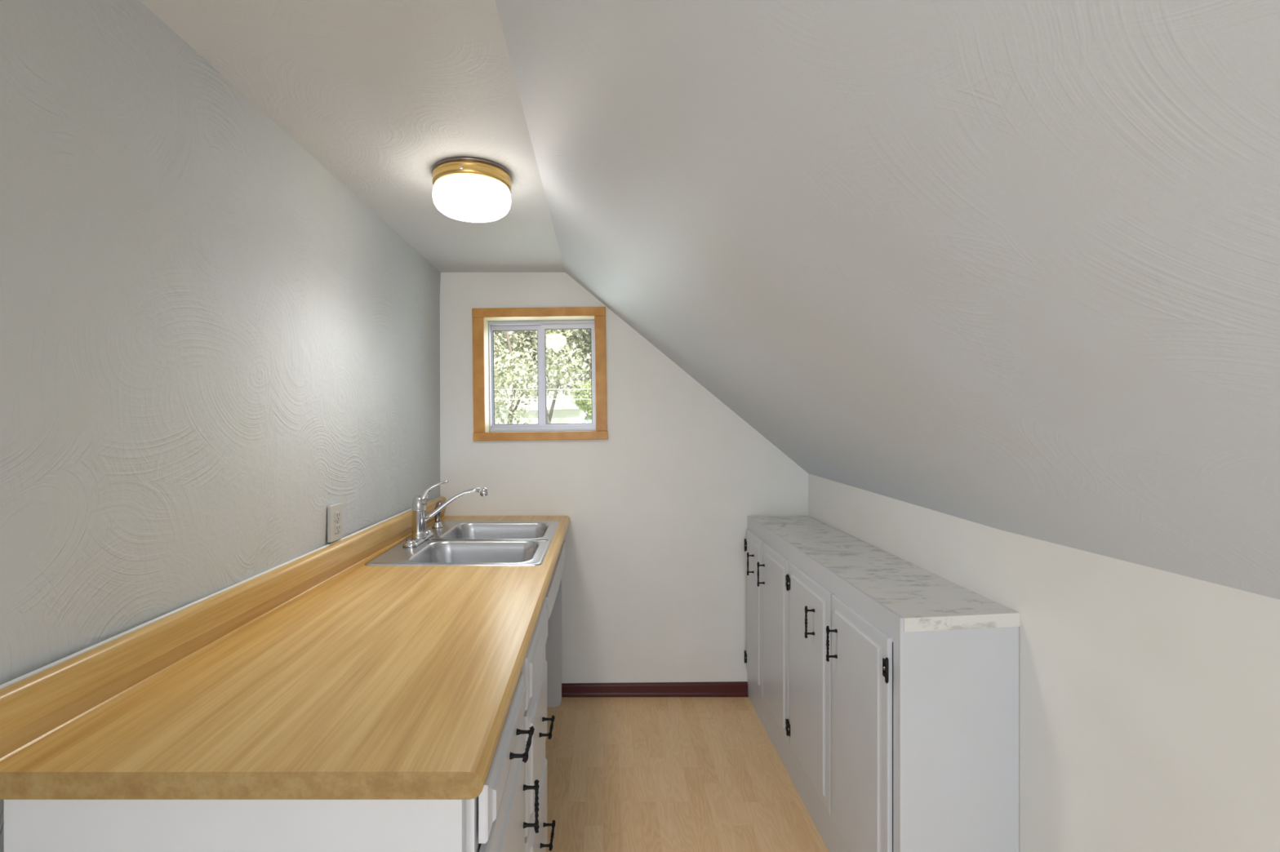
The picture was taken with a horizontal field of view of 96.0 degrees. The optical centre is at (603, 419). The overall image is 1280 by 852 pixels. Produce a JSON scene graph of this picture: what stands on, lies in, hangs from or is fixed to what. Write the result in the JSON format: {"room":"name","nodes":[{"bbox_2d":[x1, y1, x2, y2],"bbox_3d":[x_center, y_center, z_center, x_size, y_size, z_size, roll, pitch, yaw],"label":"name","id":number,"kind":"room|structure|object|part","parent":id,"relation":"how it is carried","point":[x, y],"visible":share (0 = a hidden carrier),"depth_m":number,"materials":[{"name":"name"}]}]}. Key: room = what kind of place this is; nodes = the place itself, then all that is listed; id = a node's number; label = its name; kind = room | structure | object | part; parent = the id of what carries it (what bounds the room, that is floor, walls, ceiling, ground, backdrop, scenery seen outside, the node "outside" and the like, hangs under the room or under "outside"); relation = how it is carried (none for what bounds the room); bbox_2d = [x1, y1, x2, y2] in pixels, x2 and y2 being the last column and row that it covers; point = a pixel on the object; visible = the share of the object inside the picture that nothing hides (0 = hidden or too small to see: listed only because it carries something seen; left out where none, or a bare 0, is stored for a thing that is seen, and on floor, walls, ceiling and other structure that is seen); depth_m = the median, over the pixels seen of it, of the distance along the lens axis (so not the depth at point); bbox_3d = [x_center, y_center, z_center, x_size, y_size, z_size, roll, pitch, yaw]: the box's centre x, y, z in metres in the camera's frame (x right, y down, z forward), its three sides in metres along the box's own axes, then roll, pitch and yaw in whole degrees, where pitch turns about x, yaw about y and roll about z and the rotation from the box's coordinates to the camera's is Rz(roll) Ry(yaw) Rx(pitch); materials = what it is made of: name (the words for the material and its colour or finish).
{"room":"attic kitchen","nodes":[
{"label":"attic kitchen","id":0,"kind":"room"},
{"bbox_2d":[0,0,440,851],"bbox_3d":[-1.017,0.279,-0.825,0.399,2.243,7.650,0,0,0],"label":"wall","id":1,"kind":"structure","parent":0,"point":[211,344],"depth_m":1.12,"materials":[{"name":"paint"}]},
{"bbox_2d":[0,496,445,761],"bbox_3d":[-0.837,0.443,1.853,0.026,0.101,2.115,0,0,2],"label":"backsplash","id":2,"kind":"structure","parent":1,"relation":"attached to","point":[33,708],"depth_m":1.10,"materials":[{"name":"brown wood"}]},
{"bbox_2d":[327,502,342,542],"bbox_3d":[-0.846,0.326,1.818,0.017,0.114,0.076,0,0,0],"label":"wall outlet","id":3,"kind":"object","parent":1,"relation":"attached to","point":[334,511],"visible":1,"depth_m":1.80,"materials":[{"name":"grey plastic"}]},
{"bbox_2d":[334,523,340,533],"bbox_3d":[-0.839,0.346,1.818,0.004,0.028,0.032,0,0,0],"label":"receptacle","id":4,"kind":"object","parent":3,"relation":"attached to","point":[337,526],"depth_m":1.81,"materials":[{"name":"grey plastic"}]},
{"bbox_2d":[334,511,340,520],"bbox_3d":[-0.839,0.306,1.818,0.004,0.028,0.032,0,0,0],"label":"receptacle","id":5,"kind":"object","parent":3,"relation":"attached to","point":[337,513],"depth_m":1.81,"materials":[{"name":"grey plastic"}]},
{"bbox_2d":[139,0,564,272],"bbox_3d":[-0.571,-0.793,-0.825,0.758,0.100,7.650,0,0,0],"label":"ceiling","id":6,"kind":"structure","parent":0,"point":[379,93],"depth_m":1.31,"materials":[{"name":"paint"}]},
{"bbox_2d":[431,156,511,222],"bbox_3d":[-0.396,-0.681,1.740,0.237,0.123,0.242,0,0,0],"label":"ceiling light","id":7,"kind":"object","parent":6,"relation":"attached to","point":[465,188],"visible":1,"depth_m":1.66,"materials":[{"name":"white glass"}]},
{"bbox_2d":[440,272,808,683],"bbox_3d":[0.075,0.225,3.010,2.250,2.350,0.200,0,0,0],"label":"wall","id":8,"kind":"structure","parent":0,"point":[654,576],"depth_m":2.91,"materials":[{"name":"beige paint"}]},
{"bbox_2d":[471,306,608,440],"bbox_3d":[-0.319,-0.228,2.999,0.678,0.668,0.222,-1,0,0],"label":"window","id":9,"kind":"structure","parent":8,"relation":"in","point":[486,322],"depth_m":2.89,"materials":[{"name":"orange wood"}]},
{"bbox_3d":[-0.627,-0.222,2.902,0.058,0.580,0.016,-1,0,0],"label":"casing","id":10,"kind":"part","parent":9,"relation":"part of","materials":[{"name":"orange wood"}]},
{"bbox_3d":[-0.460,-0.223,3.071,0.267,0.552,0.018,-1,0,0],"label":"sash","id":11,"kind":"part","parent":9,"relation":"part of","materials":[{"name":"silver metal"}]},
{"bbox_3d":[-0.324,-0.539,2.901,0.672,0.046,0.018,-1,0,0],"label":"casing","id":12,"kind":"part","parent":9,"relation":"part of","materials":[{"name":"orange wood"}]},
{"bbox_3d":[-0.315,0.085,2.899,0.678,0.042,0.022,-1,0,0],"label":"casing","id":13,"kind":"part","parent":9,"relation":"part of","materials":[{"name":"orange wood"}]},
{"bbox_3d":[-0.319,-0.226,3.057,0.560,0.582,0.070,-1,0,0],"label":"frame","id":14,"kind":"part","parent":9,"relation":"part of","materials":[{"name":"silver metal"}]},
{"bbox_3d":[-0.185,-0.227,3.045,0.280,0.552,0.018,-1,0,0],"label":"sash","id":15,"kind":"part","parent":9,"relation":"part of","materials":[{"name":"silver metal"}]},
{"bbox_3d":[-0.012,-0.230,2.902,0.056,0.580,0.016,-1,0,0],"label":"casing","id":16,"kind":"part","parent":9,"relation":"part of","materials":[{"name":"orange wood"}]},
{"bbox_2d":[561,681,748,697],"bbox_3d":[-0.040,1.364,2.902,1.560,0.071,0.016,0,0,0],"label":"baseboard","id":17,"kind":"structure","parent":8,"relation":"attached to","point":[724,689],"depth_m":2.90,"materials":[{"name":"red paint"}]},
{"bbox_2d":[545,697,828,851],"bbox_3d":[0.025,1.450,-0.765,2.550,0.100,7.770,0,0,0],"label":"floor","id":18,"kind":"structure","parent":0,"point":[624,774],"depth_m":2.22,"materials":[{"name":"brown wood"}]},
{"bbox_2d":[4,600,555,851],"bbox_3d":[-0.489,0.964,1.258,0.721,0.872,0.885,0,0,0],"label":"base cabinet","id":19,"kind":"object","parent":18,"relation":"on","point":[509,814],"visible":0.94,"depth_m":0.81,"materials":[{"name":"grey paint"}]},
{"bbox_3d":[-0.525,0.964,0.824,0.650,0.872,0.018,0,0,0],"label":"panel","id":20,"kind":"part","parent":19,"relation":"part of","materials":[{"name":"grey paint"}]},
{"bbox_2d":[0,496,570,799],"bbox_3d":[-0.524,0.458,1.853,0.717,0.139,2.113,0,0,0],"label":"countertop","id":21,"kind":"structure","parent":19,"relation":"on","point":[321,673],"depth_m":0.99,"materials":[{"name":"brown wood"}]},
{"bbox_2d":[402,480,488,547],"bbox_3d":[-0.617,0.364,2.300,0.300,0.241,0.256,0,0,0],"label":"faucet","id":22,"kind":"object","parent":21,"relation":"on","point":[420,534],"visible":1,"depth_m":2.29,"materials":[{"name":"silver metal"}]},
{"bbox_3d":[-0.683,0.293,2.300,0.126,0.100,0.043,0,0,0],"label":"lever","id":23,"kind":"part","parent":22,"relation":"part of","materials":[{"name":"silver metal"}]},
{"bbox_3d":[-0.595,0.344,2.316,0.260,0.135,0.033,0,0,-10],"label":"spout","id":24,"kind":"part","parent":22,"relation":"part of","materials":[{"name":"silver metal"}]},
{"bbox_2d":[364,520,559,565],"bbox_3d":[-0.504,0.571,2.329,0.597,0.173,0.829,0,0,0],"label":"sink","id":25,"kind":"object","parent":21,"relation":"in","point":[457,543],"visible":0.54,"depth_m":2.28,"materials":[{"name":"silver metal"}]},
{"bbox_2d":[431,500,443,528],"bbox_3d":[-0.742,0.425,2.585,0.053,0.119,0.048,0,0,0],"label":"sprayer","id":26,"kind":"object","parent":25,"relation":"on","point":[437,524],"visible":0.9,"depth_m":2.57,"materials":[{"name":"silver metal"}]},
{"bbox_2d":[408,541,539,562],"bbox_3d":[-0.460,0.571,2.113,0.429,0.172,0.346,0,0,0],"label":"basin","id":27,"kind":"object","parent":25,"relation":"in","point":[433,551],"depth_m":2.27,"materials":[{"name":"silver metal"}]},
{"bbox_2d":[440,522,549,539],"bbox_3d":[-0.460,0.571,2.506,0.429,0.172,0.372,0,0,0],"label":"basin","id":28,"kind":"object","parent":25,"relation":"in","point":[458,531],"depth_m":2.68,"materials":[{"name":"silver metal"}]},
{"bbox_2d":[544,541,565,620],"bbox_3d":[-0.172,0.575,2.097,0.019,0.093,0.786,0,0,0],"label":"board","id":29,"kind":"object","parent":21,"relation":"hanging from","point":[550,597],"visible":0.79,"depth_m":1.97,"materials":[{"name":"grey paint"}]},
{"bbox_3d":[-0.197,0.919,1.268,0.020,0.781,0.865,0,0,0],"label":"frame","id":30,"kind":"part","parent":19,"relation":"part of","materials":[{"name":"grey paint"}]},
{"bbox_3d":[-0.172,0.962,1.035,0.022,0.647,0.380,0,0,0],"label":"door","id":31,"kind":"part","parent":19,"relation":"part of","materials":[{"name":"grey paint"}]},
{"bbox_3d":[-0.172,0.581,1.035,0.022,0.086,0.380,0,0,0],"label":"drawer","id":32,"kind":"part","parent":19,"relation":"part of","materials":[{"name":"grey paint"}]},
{"bbox_3d":[-0.145,0.583,1.033,0.032,0.011,0.106,0,0,0],"label":"handle","id":33,"kind":"part","parent":19,"relation":"part of","materials":[{"name":"black metal"}]},
{"bbox_3d":[-0.145,0.783,1.162,0.032,0.106,0.012,0,0,0],"label":"handle","id":34,"kind":"part","parent":19,"relation":"part of","materials":[{"name":"black metal"}]},
{"bbox_3d":[-0.172,0.800,1.488,0.022,0.270,0.405,0,0,0],"label":"drawer","id":35,"kind":"part","parent":19,"relation":"part of","materials":[{"name":"grey paint"}]},
{"bbox_3d":[-0.172,0.593,1.492,0.022,0.118,0.415,0,0,0],"label":"drawer","id":36,"kind":"part","parent":19,"relation":"part of","materials":[{"name":"grey paint"}]},
{"bbox_3d":[-0.172,1.099,1.488,0.022,0.302,0.405,0,0,0],"label":"drawer","id":37,"kind":"part","parent":19,"relation":"part of","materials":[{"name":"grey paint"}]},
{"bbox_3d":[-0.145,0.798,1.490,0.032,0.011,0.106,0,0,0],"label":"handle","id":38,"kind":"part","parent":19,"relation":"part of","materials":[{"name":"black metal"}]},
{"bbox_3d":[-0.145,1.094,1.512,0.032,0.011,0.106,0,0,0],"label":"handle","id":39,"kind":"part","parent":19,"relation":"part of","materials":[{"name":"black metal"}]},
{"bbox_2d":[545,577,561,706],"bbox_3d":[-0.501,0.964,2.805,0.597,0.872,0.020,0,0,0],"label":"panel","id":40,"kind":"object","parent":18,"relation":"on","point":[553,642],"visible":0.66,"depth_m":2.79,"materials":[{"name":"grey paint"}]},
{"bbox_2d":[744,515,1018,851],"bbox_3d":[0.865,0.945,2.160,0.370,0.910,1.495,0,0,0],"label":"storage cabinet","id":41,"kind":"object","parent":18,"relation":"on","point":[890,739],"visible":1,"depth_m":1.50,"materials":[{"name":"grey paint"}]},
{"bbox_3d":[0.696,0.685,2.720,0.032,0.108,0.012,0,0,0],"label":"handle","id":42,"kind":"part","parent":41,"relation":"part of","materials":[{"name":"black metal"}]},
{"bbox_3d":[0.721,0.906,2.740,0.018,0.707,0.290,0,0,0],"label":"door","id":43,"kind":"part","parent":41,"relation":"part of","materials":[{"name":"grey paint"}]},
{"bbox_3d":[0.696,0.685,2.539,0.032,0.108,0.012,0,0,0],"label":"handle","id":44,"kind":"part","parent":41,"relation":"part of","materials":[{"name":"black metal"}]},
{"bbox_3d":[0.721,0.906,2.409,0.018,0.707,0.354,0,0,0],"label":"door","id":45,"kind":"part","parent":41,"relation":"part of","materials":[{"name":"grey paint"}]},
{"bbox_3d":[0.696,0.685,1.940,0.032,0.108,0.012,0,0,0],"label":"handle","id":46,"kind":"part","parent":41,"relation":"part of","materials":[{"name":"black metal"}]},
{"bbox_3d":[0.721,0.906,2.022,0.018,0.707,0.400,0,0,0],"label":"door","id":47,"kind":"part","parent":41,"relation":"part of","materials":[{"name":"grey paint"}]},
{"bbox_3d":[0.734,0.945,2.160,0.009,0.910,1.494,0,0,0],"label":"frame","id":48,"kind":"part","parent":41,"relation":"part of","materials":[{"name":"grey paint"}]},
{"bbox_3d":[0.696,0.685,1.753,0.032,0.108,0.012,0,0,0],"label":"handle","id":49,"kind":"part","parent":41,"relation":"part of","materials":[{"name":"black metal"}]},
{"bbox_3d":[0.721,0.906,1.632,0.018,0.707,0.360,0,0,0],"label":"door","id":50,"kind":"part","parent":41,"relation":"part of","materials":[{"name":"grey paint"}]},
{"bbox_2d":[749,515,1020,632],"bbox_3d":[0.896,0.506,2.159,0.314,0.034,1.497,0,0,0],"label":"countertop","id":51,"kind":"structure","parent":41,"relation":"on","point":[926,601],"depth_m":1.72,"materials":[{"name":"white stone"}]},
{"bbox_2d":[494,0,1279,599],"bbox_3d":[0.501,-0.290,-0.815,1.427,1.166,7.670,0,0,0],"label":"ceiling","id":52,"kind":"structure","parent":0,"point":[1012,266],"depth_m":0.77,"materials":[{"name":"paint"}]},
{"bbox_2d":[808,473,1279,851],"bbox_3d":[1.122,0.837,-0.815,0.132,1.126,7.671,0,0,0],"label":"wall","id":53,"kind":"structure","parent":0,"point":[1149,698],"depth_m":1.17,"materials":[{"name":"beige paint"}]},
{"label":"outside","id":54,"kind":"structure","parent":0,"visible":0},
{"bbox_3d":[0.000,4.450,31.700,80.000,0.100,56.600,0,0,0],"label":"ground","id":55,"kind":"structure","parent":54,"visible":0},
{"bbox_2d":[494,395,582,424],"bbox_3d":[-2.200,1.810,19.400,3.200,5.180,2.800,0,0,0],"label":"house","id":56,"kind":"structure","parent":55,"relation":"on","point":[565,410],"depth_m":18.20,"materials":[{"name":"white"}]},
{"bbox_2d":[493,329,590,424],"bbox_3d":[-2.343,0.285,10.553,4.340,8.246,2.930,0,0,0],"label":"tree","id":57,"kind":"object","parent":55,"relation":"on","point":[503,380],"visible":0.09,"depth_m":10.48,"materials":[{"name":"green plant"}]},
{"bbox_2d":[493,329,591,423],"bbox_3d":[-1.130,-0.260,15.188,5.321,9.319,3.588,0,0,0],"label":"tree","id":58,"kind":"object","parent":55,"relation":"on","point":[517,347],"visible":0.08,"depth_m":14.68,"materials":[{"name":"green plant"}]},
{"bbox_2d":[493,331,591,404],"bbox_3d":[-2.903,-1.165,24.641,8.202,11.131,4.435,0,0,3],"label":"tree","id":59,"kind":"object","parent":55,"relation":"on","point":[570,387],"visible":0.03,"depth_m":23.89,"materials":[{"name":"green plant"}]},
{"bbox_2d":[569,380,591,423],"bbox_3d":[-0.199,1.755,12.977,1.091,5.291,1.228,0,0,0],"label":"tree","id":60,"kind":"object","parent":55,"relation":"on","point":[583,397],"visible":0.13,"depth_m":12.67,"materials":[{"name":"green plant"}]},
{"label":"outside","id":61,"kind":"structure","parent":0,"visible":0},
{"bbox_2d":[494,389,530,390],"bbox_3d":[0.000,-0.542,9.000,18.000,0.165,0.010,0,0,0],"label":"overhead cable","id":62,"kind":"object","parent":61,"point":[495,389],"visible":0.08,"depth_m":9.00,"materials":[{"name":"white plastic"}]}
]}

